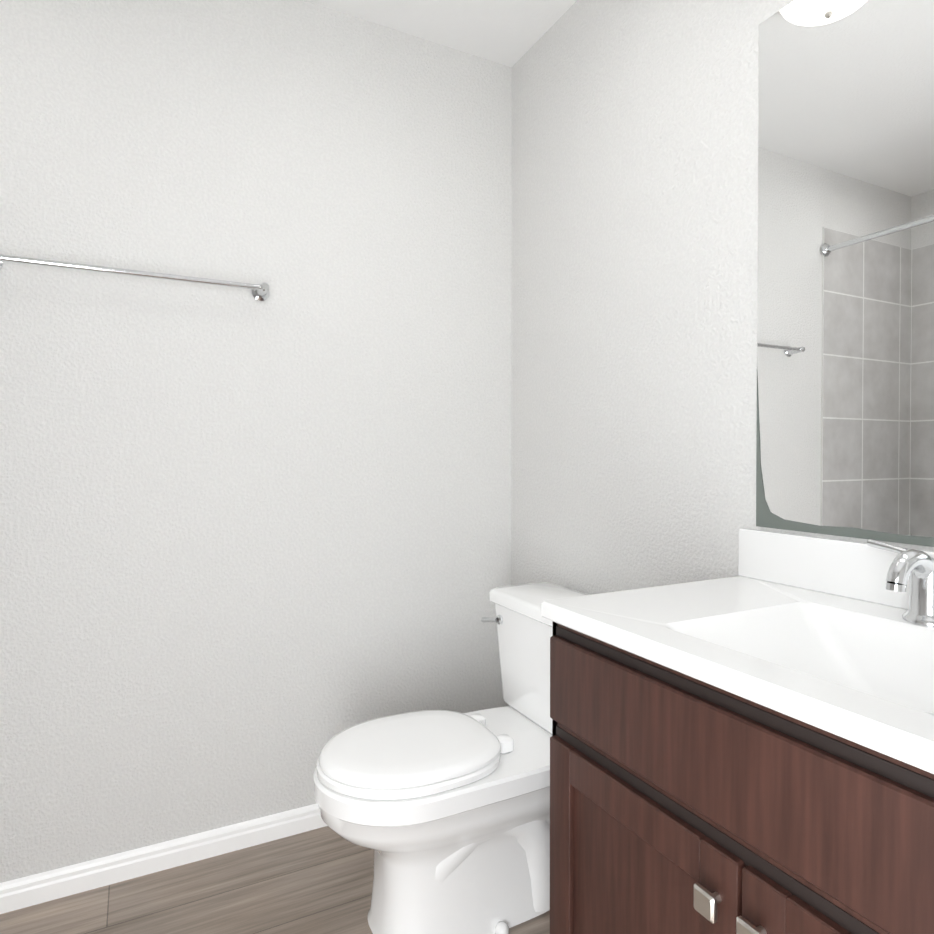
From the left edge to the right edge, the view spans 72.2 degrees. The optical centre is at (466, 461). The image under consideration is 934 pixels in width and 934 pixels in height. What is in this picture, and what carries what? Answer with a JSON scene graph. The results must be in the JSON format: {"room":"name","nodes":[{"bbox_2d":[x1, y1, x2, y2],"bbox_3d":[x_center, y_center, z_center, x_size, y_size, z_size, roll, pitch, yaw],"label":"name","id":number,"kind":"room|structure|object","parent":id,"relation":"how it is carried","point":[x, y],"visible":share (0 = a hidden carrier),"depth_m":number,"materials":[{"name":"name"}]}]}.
{"room":"bathroom","nodes":[
{"label":"bathroom","id":0,"kind":"room"},
{"bbox_2d":[0,0,511,882],"bbox_3d":[-0.944,-0.126,1.703,2.620,2.440,0.100,0,1,-27],"label":"wall","id":1,"kind":"structure","parent":0,"point":[254,556],"depth_m":1.80,"materials":[{"name":"paint"}]},
{"bbox_2d":[0,254,268,300],"bbox_3d":[-0.848,-0.477,1.647,0.672,0.048,0.078,0,1,-27],"label":"towel rail","id":2,"kind":"object","parent":1,"relation":"attached to","point":[260,292],"visible":1,"depth_m":1.63,"materials":[{"name":"silver metal"}]},
{"bbox_2d":[0,803,327,913],"bbox_3d":[-0.599,1.058,1.831,1.700,0.069,0.012,0,1,-27],"label":"baseboard","id":3,"kind":"structure","parent":1,"relation":"attached to","point":[31,890],"depth_m":1.70,"materials":[{"name":"white paint"}]},
{"bbox_2d":[0,826,549,933],"bbox_3d":[-0.347,1.137,0.563,2.620,0.060,2.700,0,1,-27],"label":"floor","id":4,"kind":"structure","parent":0,"point":[318,881],"depth_m":1.60,"materials":[{"name":"brown wood"}]},
{"bbox_2d":[313,582,588,933],"bbox_3d":[0.013,0.735,1.600,0.786,0.721,0.480,0,1,-27],"label":"toilet","id":5,"kind":"object","parent":4,"relation":"on","point":[444,815],"visible":0.88,"depth_m":1.47,"materials":[{"name":"white ceramic"}]},
{"bbox_2d":[541,528,933,933],"bbox_3d":[0.541,0.618,0.880,0.539,0.972,0.824,0,1,-27],"label":"bathroom vanity","id":6,"kind":"object","parent":4,"relation":"on","point":[749,749],"visible":1,"depth_m":0.88,"materials":[{"name":"brown wood"}]},
{"bbox_2d":[541,528,933,773],"bbox_3d":[0.549,0.251,0.879,0.522,0.206,0.824,0,1,-27],"label":"countertop","id":7,"kind":"structure","parent":6,"relation":"on","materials":[{"name":"white stone"}]},
{"bbox_2d":[867,539,933,626],"bbox_3d":[0.667,0.188,0.995,0.138,0.115,0.131,0,1,-27],"label":"faucet","id":8,"kind":"object","parent":7,"relation":"on","point":[904,578],"depth_m":0.98,"materials":[{"name":"silver metal"}]},
{"bbox_2d":[305,0,576,66],"bbox_3d":[-0.347,-1.362,0.533,2.620,0.060,2.700,0,1,-27],"label":"ceiling","id":9,"kind":"structure","parent":0,"point":[510,33],"depth_m":1.96,"materials":[{"name":"white paint"}]},
{"bbox_2d":[511,0,933,594],"bbox_3d":[0.795,-0.119,1.083,0.100,2.440,2.600,0,1,-27],"label":"wall","id":10,"kind":"structure","parent":0,"point":[635,294],"depth_m":1.66,"materials":[{"name":"paint"}]},
{"bbox_2d":[756,0,933,546],"bbox_3d":[0.787,-0.379,0.977,0.006,1.037,0.794,0,1,-27],"label":"mirror","id":11,"kind":"object","parent":10,"relation":"attached to","point":[845,385],"visible":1,"depth_m":1.16,"materials":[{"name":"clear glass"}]}
]}

